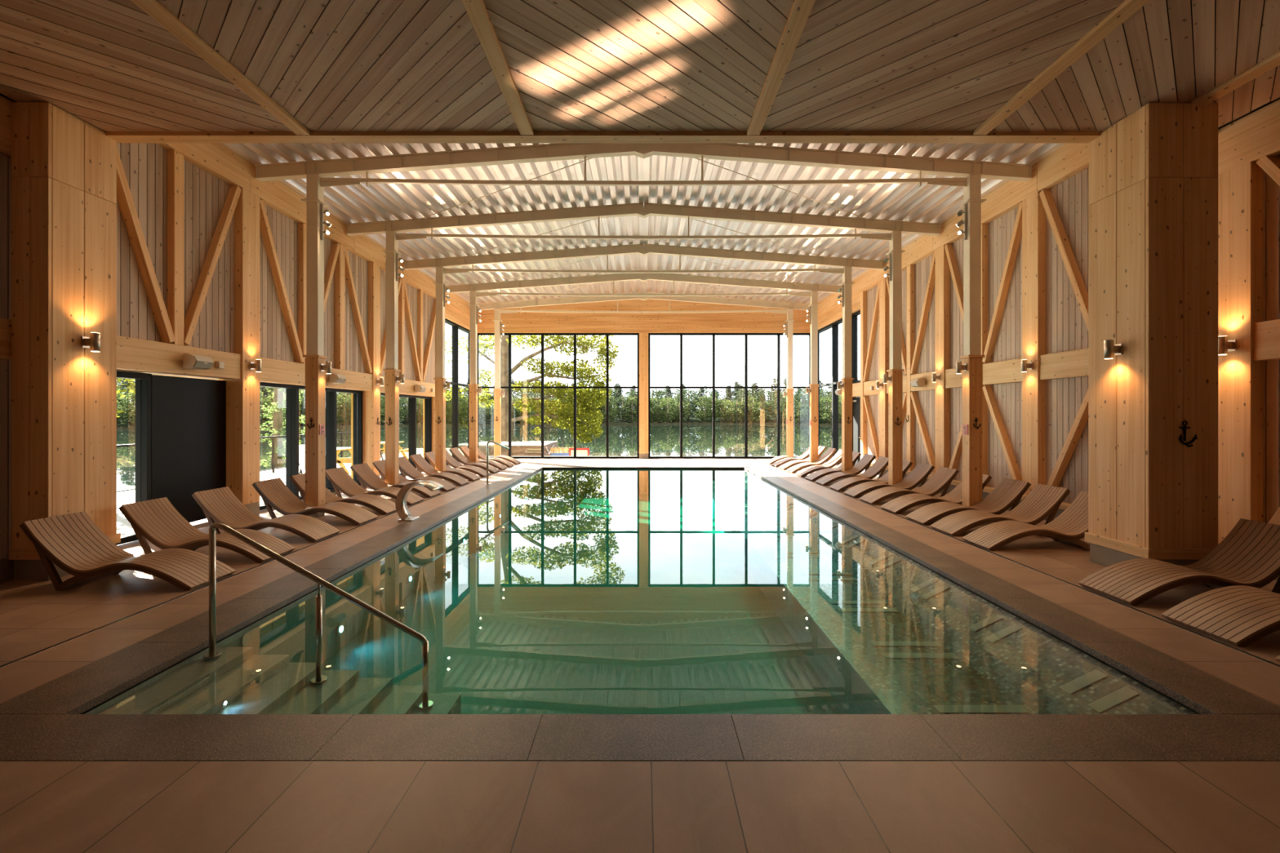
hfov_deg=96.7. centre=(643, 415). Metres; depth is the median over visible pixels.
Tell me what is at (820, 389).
tree
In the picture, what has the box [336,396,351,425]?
tree
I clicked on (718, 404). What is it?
tree
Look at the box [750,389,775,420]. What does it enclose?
tree
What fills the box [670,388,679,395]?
tree
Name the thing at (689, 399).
tree
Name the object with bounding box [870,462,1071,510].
baseboard
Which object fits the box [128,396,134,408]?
tree
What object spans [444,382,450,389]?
wall sconce
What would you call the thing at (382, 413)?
tree
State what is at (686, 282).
rod
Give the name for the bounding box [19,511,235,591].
sun lounger
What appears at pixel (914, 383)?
speaker grille
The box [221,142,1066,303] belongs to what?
ceiling
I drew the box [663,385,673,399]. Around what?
pine tree
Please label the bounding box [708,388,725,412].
tree
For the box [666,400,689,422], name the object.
bush
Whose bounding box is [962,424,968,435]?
safety sign
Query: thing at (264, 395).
tree
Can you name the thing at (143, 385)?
window
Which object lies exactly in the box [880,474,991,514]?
sun lounger
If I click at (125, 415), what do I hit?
tree
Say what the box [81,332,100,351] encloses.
wall sconce
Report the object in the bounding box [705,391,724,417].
tree
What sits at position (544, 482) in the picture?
pool water
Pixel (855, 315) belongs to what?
window
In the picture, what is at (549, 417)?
tree
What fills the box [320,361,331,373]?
wall sconce
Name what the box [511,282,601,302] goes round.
rod
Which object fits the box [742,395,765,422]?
tree
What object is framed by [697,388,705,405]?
pine tree
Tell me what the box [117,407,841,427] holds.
hillside
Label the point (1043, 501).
sun lounger
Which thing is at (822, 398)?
tree
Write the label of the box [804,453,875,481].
sun lounger
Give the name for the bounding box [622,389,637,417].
tree
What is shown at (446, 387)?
tree
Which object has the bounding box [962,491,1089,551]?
sun lounger
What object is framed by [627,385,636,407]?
pine tree
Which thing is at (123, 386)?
pine tree
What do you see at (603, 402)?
tree
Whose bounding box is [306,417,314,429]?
hook
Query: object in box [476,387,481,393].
wall sconce
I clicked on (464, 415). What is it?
tree
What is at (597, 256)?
rod
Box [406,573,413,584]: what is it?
underwater light
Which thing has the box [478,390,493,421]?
tree
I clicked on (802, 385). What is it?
tree
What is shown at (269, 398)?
tree
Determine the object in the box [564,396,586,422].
tree
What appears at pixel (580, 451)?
notice board
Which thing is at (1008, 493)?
sun lounger
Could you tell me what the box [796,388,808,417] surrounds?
tree
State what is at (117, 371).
beam
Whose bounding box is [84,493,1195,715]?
swimming pool
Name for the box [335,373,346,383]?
speaker grille
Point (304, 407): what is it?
tree
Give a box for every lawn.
[116,484,134,490]
[348,448,564,457]
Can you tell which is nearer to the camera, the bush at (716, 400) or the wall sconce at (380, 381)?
the wall sconce at (380, 381)
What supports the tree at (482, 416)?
on the hillside
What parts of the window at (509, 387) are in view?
jamb frame, sill frame, head frame, jamb frame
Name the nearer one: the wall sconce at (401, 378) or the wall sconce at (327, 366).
the wall sconce at (327, 366)
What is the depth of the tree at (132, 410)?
144.12 m
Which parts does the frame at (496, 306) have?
timber casing, gusset plate, gusset plate, timber casing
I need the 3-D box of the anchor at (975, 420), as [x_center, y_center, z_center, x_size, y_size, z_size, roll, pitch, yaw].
[5.507,0.131,9.397,0.127,0.192,0.067,0,0,0]
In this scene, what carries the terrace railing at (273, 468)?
on the terrace
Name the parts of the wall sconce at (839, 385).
lamp shade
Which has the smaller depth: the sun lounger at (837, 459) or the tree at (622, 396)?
the sun lounger at (837, 459)
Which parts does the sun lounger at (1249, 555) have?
frame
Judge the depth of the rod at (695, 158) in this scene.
11.08 m
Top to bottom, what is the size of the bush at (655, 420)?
7.882 m
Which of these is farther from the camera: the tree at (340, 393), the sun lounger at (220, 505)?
the tree at (340, 393)
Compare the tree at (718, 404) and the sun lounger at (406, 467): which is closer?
the sun lounger at (406, 467)
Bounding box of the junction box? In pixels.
[215,360,224,368]
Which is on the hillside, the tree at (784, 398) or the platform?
the tree at (784, 398)
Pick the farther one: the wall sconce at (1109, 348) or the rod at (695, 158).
the rod at (695, 158)
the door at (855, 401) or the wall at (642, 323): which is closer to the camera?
the door at (855, 401)
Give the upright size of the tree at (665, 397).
10.091 m
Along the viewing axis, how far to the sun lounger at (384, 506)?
9.84 m
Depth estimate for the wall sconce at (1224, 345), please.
6.25 m
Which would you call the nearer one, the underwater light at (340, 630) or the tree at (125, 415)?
the underwater light at (340, 630)
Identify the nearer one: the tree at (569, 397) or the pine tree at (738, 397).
the tree at (569, 397)
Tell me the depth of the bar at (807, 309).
18.39 m
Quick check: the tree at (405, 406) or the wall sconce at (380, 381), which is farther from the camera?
the tree at (405, 406)
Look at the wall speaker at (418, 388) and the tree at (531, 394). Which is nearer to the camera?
the wall speaker at (418, 388)
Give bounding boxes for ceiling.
[0,0,1279,142]
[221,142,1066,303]
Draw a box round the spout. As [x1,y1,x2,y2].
[395,480,444,520]
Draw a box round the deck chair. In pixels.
[298,444,305,474]
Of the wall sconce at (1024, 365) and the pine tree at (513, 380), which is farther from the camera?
the pine tree at (513, 380)
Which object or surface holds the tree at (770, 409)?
on the hillside
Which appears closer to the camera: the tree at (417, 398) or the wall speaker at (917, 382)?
the wall speaker at (917, 382)
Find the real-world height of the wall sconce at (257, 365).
0.206 m
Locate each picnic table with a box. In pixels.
[304,447,351,474]
[380,441,408,459]
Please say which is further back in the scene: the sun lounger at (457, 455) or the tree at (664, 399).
the tree at (664, 399)
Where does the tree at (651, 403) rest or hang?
on the hillside
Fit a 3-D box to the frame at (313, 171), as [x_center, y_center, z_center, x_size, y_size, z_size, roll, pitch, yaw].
[0.000,-1.466,9.539,12.966,6.333,0.300,0,0,0]
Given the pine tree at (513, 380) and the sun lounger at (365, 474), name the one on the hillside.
the pine tree at (513, 380)
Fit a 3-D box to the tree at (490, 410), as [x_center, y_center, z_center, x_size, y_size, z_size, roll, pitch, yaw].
[-50.337,-1.455,197.753,10.368,10.934,9.387,0,0,24]
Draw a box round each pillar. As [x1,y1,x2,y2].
[8,102,120,580]
[1084,101,1217,566]
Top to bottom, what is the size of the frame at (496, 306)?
6.333 m
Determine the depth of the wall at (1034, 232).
9.30 m
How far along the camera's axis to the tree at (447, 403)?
190.09 m
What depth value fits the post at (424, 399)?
19.66 m
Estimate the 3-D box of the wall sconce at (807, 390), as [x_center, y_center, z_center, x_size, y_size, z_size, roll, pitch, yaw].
[5.320,-0.800,18.409,0.157,0.206,0.084,0,0,0]
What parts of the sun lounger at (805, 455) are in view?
frame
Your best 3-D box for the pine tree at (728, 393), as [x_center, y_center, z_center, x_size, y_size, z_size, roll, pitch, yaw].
[37.299,-4.576,251.489,5.903,11.598,6.204,0,0,-12]
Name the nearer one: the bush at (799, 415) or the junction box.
the junction box
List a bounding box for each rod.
[413,158,591,221]
[458,218,595,258]
[488,256,599,284]
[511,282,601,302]
[685,282,776,302]
[688,256,799,284]
[692,218,829,258]
[695,158,873,221]
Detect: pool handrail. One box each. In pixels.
[203,522,433,710]
[483,440,509,484]
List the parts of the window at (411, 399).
head frame, jamb frame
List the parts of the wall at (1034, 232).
timber post, timber post, timber post, timber post, timber post, timber post, timber post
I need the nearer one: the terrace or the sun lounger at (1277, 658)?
the sun lounger at (1277, 658)
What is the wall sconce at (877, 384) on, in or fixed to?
attached to the wall at (1034, 232)
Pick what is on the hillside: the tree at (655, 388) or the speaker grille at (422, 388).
the tree at (655, 388)
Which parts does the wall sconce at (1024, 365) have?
lamp shade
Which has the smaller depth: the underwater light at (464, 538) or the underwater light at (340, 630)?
the underwater light at (340, 630)
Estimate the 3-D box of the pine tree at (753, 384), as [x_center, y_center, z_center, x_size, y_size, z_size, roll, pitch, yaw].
[48.379,-6.467,245.919,7.757,15.718,8.676,0,0,10]
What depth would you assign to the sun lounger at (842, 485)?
12.80 m
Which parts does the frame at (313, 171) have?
timber casing, flange plate, gusset plate, ridge plate, gusset plate, timber casing, flange plate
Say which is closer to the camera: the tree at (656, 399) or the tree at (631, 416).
the tree at (631, 416)
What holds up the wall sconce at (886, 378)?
attached to the frame at (390, 228)
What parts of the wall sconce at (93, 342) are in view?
lamp shade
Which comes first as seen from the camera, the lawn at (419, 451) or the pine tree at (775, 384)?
the lawn at (419, 451)
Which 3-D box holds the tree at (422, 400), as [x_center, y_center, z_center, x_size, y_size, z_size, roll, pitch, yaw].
[-70.260,-1.823,188.237,10.343,11.712,11.436,0,0,8]
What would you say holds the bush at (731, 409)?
on the hillside
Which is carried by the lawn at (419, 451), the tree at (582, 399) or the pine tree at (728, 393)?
the tree at (582, 399)
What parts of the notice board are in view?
rail, panel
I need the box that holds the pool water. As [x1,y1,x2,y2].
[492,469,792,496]
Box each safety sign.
[319,424,324,435]
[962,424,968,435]
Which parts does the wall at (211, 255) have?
timber post, timber post, timber post, timber post, timber post, timber post, timber post, timber post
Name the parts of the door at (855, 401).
frame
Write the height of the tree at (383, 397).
10.660 m
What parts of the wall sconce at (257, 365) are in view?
lamp shade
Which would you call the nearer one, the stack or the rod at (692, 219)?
the rod at (692, 219)
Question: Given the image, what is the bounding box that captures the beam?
[117,370,217,380]
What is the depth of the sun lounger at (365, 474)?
11.85 m
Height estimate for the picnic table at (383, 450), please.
0.760 m
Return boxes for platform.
[506,440,557,456]
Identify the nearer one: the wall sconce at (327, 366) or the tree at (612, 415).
the wall sconce at (327, 366)
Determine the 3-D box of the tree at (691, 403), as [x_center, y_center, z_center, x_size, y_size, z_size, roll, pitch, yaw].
[18.174,-4.310,237.889,11.942,14.536,13.237,0,0,-5]
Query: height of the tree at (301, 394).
14.273 m
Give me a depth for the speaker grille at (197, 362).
8.14 m
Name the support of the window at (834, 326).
in the wall at (1034, 232)
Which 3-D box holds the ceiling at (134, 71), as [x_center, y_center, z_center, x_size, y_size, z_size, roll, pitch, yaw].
[0.000,-4.042,1.550,13.800,1.716,10.300,0,0,0]
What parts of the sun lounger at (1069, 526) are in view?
frame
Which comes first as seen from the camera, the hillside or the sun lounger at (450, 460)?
the sun lounger at (450, 460)
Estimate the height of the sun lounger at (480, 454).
0.672 m
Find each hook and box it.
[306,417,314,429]
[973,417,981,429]
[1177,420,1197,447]
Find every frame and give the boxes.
[254,142,1033,517]
[346,202,942,484]
[403,243,884,478]
[445,272,841,462]
[477,292,810,457]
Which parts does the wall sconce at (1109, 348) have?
lamp shade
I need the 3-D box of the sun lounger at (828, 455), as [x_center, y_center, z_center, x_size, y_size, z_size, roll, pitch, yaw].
[5.158,1.364,17.945,1.677,0.672,0.602,0,0,0]
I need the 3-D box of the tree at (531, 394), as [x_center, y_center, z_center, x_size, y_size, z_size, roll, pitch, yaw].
[-42.328,-4.171,220.008,10.315,10.904,9.306,0,0,1]
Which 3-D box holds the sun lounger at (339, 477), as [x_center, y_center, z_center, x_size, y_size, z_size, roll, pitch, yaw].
[-5.213,1.364,11.025,1.677,0.672,0.602,0,0,0]
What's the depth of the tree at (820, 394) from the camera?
211.75 m
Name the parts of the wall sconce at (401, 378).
lamp shade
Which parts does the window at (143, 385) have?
sill frame, head frame, jamb frame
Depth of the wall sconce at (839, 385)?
15.38 m
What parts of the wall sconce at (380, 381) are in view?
lamp shade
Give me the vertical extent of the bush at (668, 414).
11.497 m
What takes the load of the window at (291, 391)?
in the wall at (211, 255)
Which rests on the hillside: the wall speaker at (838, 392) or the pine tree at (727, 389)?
the pine tree at (727, 389)
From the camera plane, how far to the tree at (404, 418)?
189.26 m
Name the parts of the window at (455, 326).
head frame, jamb frame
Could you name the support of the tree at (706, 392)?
on the hillside
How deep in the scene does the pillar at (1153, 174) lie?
5.86 m
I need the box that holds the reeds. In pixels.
[116,422,841,429]
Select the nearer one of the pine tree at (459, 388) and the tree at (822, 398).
the tree at (822, 398)
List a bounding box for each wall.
[0,95,478,583]
[477,298,809,458]
[808,98,1279,580]
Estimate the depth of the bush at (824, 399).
198.51 m
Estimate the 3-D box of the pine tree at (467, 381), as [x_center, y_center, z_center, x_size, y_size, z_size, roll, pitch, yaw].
[-71.342,-8.110,234.583,7.684,15.375,8.595,0,0,-5]
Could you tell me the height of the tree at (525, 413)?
10.646 m
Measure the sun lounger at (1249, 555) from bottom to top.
0.672 m
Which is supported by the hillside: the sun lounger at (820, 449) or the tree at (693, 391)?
the tree at (693, 391)
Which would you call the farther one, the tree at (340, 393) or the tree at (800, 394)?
the tree at (800, 394)
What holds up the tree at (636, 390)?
on the hillside
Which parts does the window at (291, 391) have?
sill frame, head frame, jamb frame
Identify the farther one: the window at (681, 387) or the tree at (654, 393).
the tree at (654, 393)
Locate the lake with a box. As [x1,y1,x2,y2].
[116,423,841,485]
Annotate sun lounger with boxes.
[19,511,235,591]
[118,497,295,563]
[191,486,340,542]
[252,477,377,525]
[288,473,395,515]
[324,466,423,505]
[350,462,441,497]
[372,459,456,491]
[399,456,469,485]
[408,453,479,481]
[423,451,490,477]
[445,448,499,473]
[448,447,506,470]
[459,445,514,466]
[468,445,520,464]
[765,446,809,464]
[771,445,826,466]
[778,447,836,470]
[786,448,841,473]
[795,451,862,476]
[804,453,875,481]
[815,456,888,485]
[829,460,912,491]
[843,462,934,497]
[859,466,959,504]
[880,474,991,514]
[905,477,1031,524]
[930,483,1070,536]
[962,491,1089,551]
[1078,518,1279,605]
[1161,585,1279,647]
[1275,655,1279,662]
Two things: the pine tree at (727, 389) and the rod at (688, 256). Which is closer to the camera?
the rod at (688, 256)
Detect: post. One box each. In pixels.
[351,393,352,478]
[423,399,424,458]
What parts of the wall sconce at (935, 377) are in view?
lamp shade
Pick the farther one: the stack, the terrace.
the stack
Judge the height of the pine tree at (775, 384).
17.360 m
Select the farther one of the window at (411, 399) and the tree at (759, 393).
the tree at (759, 393)
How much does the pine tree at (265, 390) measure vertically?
13.951 m
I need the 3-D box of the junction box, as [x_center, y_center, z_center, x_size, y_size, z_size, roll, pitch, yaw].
[-6.497,-0.770,8.720,0.066,0.110,0.110,0,0,0]
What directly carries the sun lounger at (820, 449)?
on the floor
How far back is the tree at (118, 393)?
155.38 m
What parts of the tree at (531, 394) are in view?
crown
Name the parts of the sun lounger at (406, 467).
frame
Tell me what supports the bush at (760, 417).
on the hillside
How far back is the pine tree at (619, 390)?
234.71 m
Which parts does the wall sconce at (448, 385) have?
lamp shade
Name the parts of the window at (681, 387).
jamb frame, sill frame, head frame, jamb frame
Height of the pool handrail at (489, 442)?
1.078 m
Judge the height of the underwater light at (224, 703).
0.051 m
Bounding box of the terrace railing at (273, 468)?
[116,431,351,492]
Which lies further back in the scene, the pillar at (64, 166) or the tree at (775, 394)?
the tree at (775, 394)
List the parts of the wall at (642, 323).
timber post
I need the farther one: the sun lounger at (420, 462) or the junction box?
the sun lounger at (420, 462)
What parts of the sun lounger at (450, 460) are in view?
frame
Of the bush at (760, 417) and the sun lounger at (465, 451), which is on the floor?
the sun lounger at (465, 451)
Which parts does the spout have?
plate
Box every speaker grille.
[191,355,213,369]
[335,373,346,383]
[419,385,426,391]
[910,378,918,386]
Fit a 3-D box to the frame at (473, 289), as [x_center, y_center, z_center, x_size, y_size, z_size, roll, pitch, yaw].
[0.000,-1.466,18.409,12.966,6.333,0.300,0,0,0]
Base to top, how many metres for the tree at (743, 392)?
15.257 m
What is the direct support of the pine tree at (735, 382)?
on the hillside
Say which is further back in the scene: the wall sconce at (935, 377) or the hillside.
the hillside
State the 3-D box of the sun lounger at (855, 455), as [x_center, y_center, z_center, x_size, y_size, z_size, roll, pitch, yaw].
[5.158,1.364,15.945,1.677,0.672,0.602,0,0,0]
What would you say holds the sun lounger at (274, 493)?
on the floor
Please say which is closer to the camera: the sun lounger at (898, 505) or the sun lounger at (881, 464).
the sun lounger at (898, 505)
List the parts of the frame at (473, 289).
timber casing, gusset plate, ridge plate, gusset plate, timber casing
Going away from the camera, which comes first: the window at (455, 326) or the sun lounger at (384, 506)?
the sun lounger at (384, 506)
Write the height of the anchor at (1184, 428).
0.275 m
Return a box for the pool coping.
[0,466,1279,760]
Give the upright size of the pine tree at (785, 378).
17.606 m
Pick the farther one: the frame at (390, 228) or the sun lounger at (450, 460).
the sun lounger at (450, 460)
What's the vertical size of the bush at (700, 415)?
9.865 m
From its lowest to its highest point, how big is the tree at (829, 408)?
10.631 m
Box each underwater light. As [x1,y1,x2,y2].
[221,698,228,707]
[335,622,345,636]
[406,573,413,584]
[462,537,465,545]
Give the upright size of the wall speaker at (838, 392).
0.217 m
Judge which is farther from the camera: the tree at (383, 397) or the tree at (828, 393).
the tree at (828, 393)
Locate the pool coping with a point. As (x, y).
(48, 722)
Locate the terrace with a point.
(124, 526)
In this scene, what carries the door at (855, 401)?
in the wall at (1034, 232)
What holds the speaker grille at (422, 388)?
attached to the wall speaker at (418, 388)
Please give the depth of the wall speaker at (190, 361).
8.07 m
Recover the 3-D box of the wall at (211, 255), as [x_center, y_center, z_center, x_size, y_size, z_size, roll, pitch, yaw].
[-6.700,-1.350,9.550,0.400,6.100,26.100,0,0,0]
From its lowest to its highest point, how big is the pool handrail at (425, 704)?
1.363 m
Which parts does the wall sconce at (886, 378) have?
lamp shade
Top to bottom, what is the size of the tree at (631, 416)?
11.557 m
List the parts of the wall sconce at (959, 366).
lamp shade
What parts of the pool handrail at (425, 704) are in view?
rail post, handrail, rail post, rail post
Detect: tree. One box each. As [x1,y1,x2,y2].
[116,377,134,417]
[116,378,134,406]
[116,387,132,420]
[116,388,134,422]
[116,392,134,426]
[127,400,134,423]
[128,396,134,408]
[259,386,274,404]
[259,386,305,468]
[259,391,266,417]
[259,395,273,422]
[259,396,273,425]
[262,386,305,426]
[283,400,305,425]
[298,389,305,422]
[336,392,346,419]
[336,392,351,422]
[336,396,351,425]
[346,395,351,421]
[380,395,404,423]
[380,399,385,422]
[399,397,408,422]
[399,398,421,424]
[403,400,423,423]
[407,398,423,421]
[416,395,448,421]
[444,334,619,443]
[445,386,452,411]
[445,394,468,422]
[445,400,452,423]
[448,392,468,420]
[457,386,464,408]
[457,399,479,421]
[463,377,468,396]
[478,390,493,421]
[478,404,493,423]
[482,400,514,422]
[511,378,518,400]
[511,390,531,400]
[511,395,537,424]
[511,400,523,422]
[524,391,539,413]
[536,398,562,423]
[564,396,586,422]
[585,401,606,422]
[596,398,617,422]
[597,395,622,420]
[605,389,618,416]
[611,395,631,421]
[613,385,625,417]
[618,395,637,422]
[621,390,636,413]
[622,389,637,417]
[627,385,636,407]
[632,397,661,422]
[650,388,666,397]
[650,389,662,411]
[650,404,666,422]
[651,396,666,420]
[652,392,665,408]
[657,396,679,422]
[657,399,673,419]
[662,395,675,409]
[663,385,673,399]
[666,394,690,413]
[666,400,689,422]
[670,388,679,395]
[674,388,700,420]
[682,399,695,416]
[687,389,702,412]
[690,395,712,421]
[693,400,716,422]
[697,384,711,407]
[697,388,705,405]
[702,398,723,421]
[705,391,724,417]
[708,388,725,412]
[715,397,733,419]
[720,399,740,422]
[723,388,733,402]
[723,391,733,410]
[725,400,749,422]
[729,388,755,421]
[731,381,741,400]
[732,383,740,403]
[737,384,744,408]
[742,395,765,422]
[750,382,763,407]
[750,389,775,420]
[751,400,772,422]
[766,377,782,415]
[766,392,786,423]
[767,391,786,419]
[775,392,800,418]
[780,396,804,421]
[781,377,786,395]
[793,385,808,401]
[793,391,808,420]
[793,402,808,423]
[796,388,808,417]
[800,395,826,422]
[802,388,831,404]
[805,394,826,416]
[819,389,839,407]
[819,393,831,422]
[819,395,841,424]
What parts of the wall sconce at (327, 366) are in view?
lamp shade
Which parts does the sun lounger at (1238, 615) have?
frame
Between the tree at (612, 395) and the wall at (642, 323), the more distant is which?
the tree at (612, 395)
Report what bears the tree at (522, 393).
on the hillside
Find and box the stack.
[466,441,522,456]
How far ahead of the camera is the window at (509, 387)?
22.40 m
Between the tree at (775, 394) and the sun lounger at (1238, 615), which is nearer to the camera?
the sun lounger at (1238, 615)
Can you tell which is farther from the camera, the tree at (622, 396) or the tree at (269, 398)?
the tree at (622, 396)
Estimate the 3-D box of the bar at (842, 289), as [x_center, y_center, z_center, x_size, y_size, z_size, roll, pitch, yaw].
[5.328,-3.240,15.402,0.168,0.600,0.120,0,0,0]
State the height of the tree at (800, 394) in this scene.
12.546 m
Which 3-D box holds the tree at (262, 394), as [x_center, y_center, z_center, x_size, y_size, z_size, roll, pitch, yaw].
[-108.036,-2.165,156.571,9.423,10.046,8.531,0,0,22]
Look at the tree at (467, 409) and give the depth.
201.22 m
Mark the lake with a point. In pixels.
(697, 438)
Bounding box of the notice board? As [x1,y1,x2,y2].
[568,448,589,456]
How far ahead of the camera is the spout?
9.18 m
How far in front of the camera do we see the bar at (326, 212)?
9.52 m
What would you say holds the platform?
on the lawn at (419, 451)
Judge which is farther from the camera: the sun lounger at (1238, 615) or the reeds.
the reeds
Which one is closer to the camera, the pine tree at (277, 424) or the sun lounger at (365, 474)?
the sun lounger at (365, 474)
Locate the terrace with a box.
[116,456,423,535]
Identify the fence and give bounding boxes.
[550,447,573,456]
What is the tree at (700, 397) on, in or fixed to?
on the hillside
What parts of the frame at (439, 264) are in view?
timber casing, gusset plate, ridge plate, gusset plate, timber casing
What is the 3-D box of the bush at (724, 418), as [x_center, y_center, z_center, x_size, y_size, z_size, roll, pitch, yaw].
[35.338,-1.255,231.729,9.185,10.427,10.155,0,0,-38]
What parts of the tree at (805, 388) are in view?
crown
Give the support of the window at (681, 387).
in the wall at (642, 323)
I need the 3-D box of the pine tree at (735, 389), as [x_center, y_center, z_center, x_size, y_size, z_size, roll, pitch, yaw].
[43.878,-7.622,268.349,6.766,14.311,7.111,0,0,31]
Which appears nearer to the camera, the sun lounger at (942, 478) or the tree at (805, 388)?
the sun lounger at (942, 478)
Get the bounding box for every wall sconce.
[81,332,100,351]
[249,359,261,372]
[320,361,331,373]
[376,377,383,386]
[395,373,404,383]
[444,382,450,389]
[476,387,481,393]
[805,387,810,393]
[837,382,843,389]
[875,381,882,388]
[883,373,891,383]
[932,373,940,382]
[955,361,967,373]
[1021,359,1032,372]
[1103,339,1122,359]
[1217,335,1236,355]
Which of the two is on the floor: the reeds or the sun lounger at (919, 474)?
the sun lounger at (919, 474)
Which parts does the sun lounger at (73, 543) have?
frame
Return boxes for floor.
[0,458,1279,852]
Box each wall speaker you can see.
[182,353,213,370]
[328,373,346,384]
[414,384,426,392]
[835,388,841,395]
[910,377,924,387]
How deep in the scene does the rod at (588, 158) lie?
11.08 m
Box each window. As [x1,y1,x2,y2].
[115,370,151,545]
[259,382,362,510]
[380,392,431,479]
[444,318,470,464]
[477,333,639,458]
[648,333,810,458]
[817,318,842,464]
[851,310,860,383]
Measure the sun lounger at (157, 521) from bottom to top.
0.672 m
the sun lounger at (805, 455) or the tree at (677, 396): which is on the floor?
the sun lounger at (805, 455)
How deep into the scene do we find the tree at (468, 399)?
202.95 m
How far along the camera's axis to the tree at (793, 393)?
220.65 m
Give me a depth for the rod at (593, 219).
14.14 m
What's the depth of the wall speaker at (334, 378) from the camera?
11.75 m
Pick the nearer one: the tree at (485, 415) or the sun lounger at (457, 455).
the sun lounger at (457, 455)
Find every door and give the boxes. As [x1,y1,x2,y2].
[151,374,226,528]
[852,396,860,466]
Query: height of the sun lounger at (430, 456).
0.672 m
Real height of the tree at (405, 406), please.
10.139 m
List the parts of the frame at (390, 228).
flange plate, timber casing, gusset plate, ridge plate, gusset plate, timber casing, flange plate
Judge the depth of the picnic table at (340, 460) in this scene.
16.68 m
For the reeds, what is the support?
on the lake
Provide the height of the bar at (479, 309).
0.600 m
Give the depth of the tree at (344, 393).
172.37 m
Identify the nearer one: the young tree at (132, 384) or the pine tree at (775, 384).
the young tree at (132, 384)
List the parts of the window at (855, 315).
jamb frame, head frame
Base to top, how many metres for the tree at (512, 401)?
9.125 m
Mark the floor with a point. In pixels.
(47, 634)
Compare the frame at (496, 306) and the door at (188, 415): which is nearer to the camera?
the door at (188, 415)
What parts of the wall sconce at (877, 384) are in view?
lamp shade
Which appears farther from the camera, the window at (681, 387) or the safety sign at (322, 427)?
the window at (681, 387)
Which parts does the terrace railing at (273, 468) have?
rail, rail, rail post, rail post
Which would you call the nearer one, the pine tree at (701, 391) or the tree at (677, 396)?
the tree at (677, 396)
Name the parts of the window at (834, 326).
jamb frame, head frame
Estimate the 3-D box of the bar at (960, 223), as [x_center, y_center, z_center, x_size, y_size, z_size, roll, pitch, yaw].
[5.328,-3.240,9.532,0.168,0.600,0.120,0,0,0]
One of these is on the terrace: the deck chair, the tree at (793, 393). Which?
the deck chair
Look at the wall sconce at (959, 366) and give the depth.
9.51 m
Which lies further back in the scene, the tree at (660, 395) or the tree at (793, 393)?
the tree at (660, 395)
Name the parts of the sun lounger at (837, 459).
frame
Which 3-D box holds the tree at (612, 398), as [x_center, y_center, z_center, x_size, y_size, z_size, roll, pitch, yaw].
[-14.178,-3.029,219.126,11.780,11.967,10.276,0,0,-3]
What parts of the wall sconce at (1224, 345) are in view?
lamp shade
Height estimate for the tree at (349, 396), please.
10.614 m
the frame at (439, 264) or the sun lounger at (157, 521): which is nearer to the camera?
the sun lounger at (157, 521)

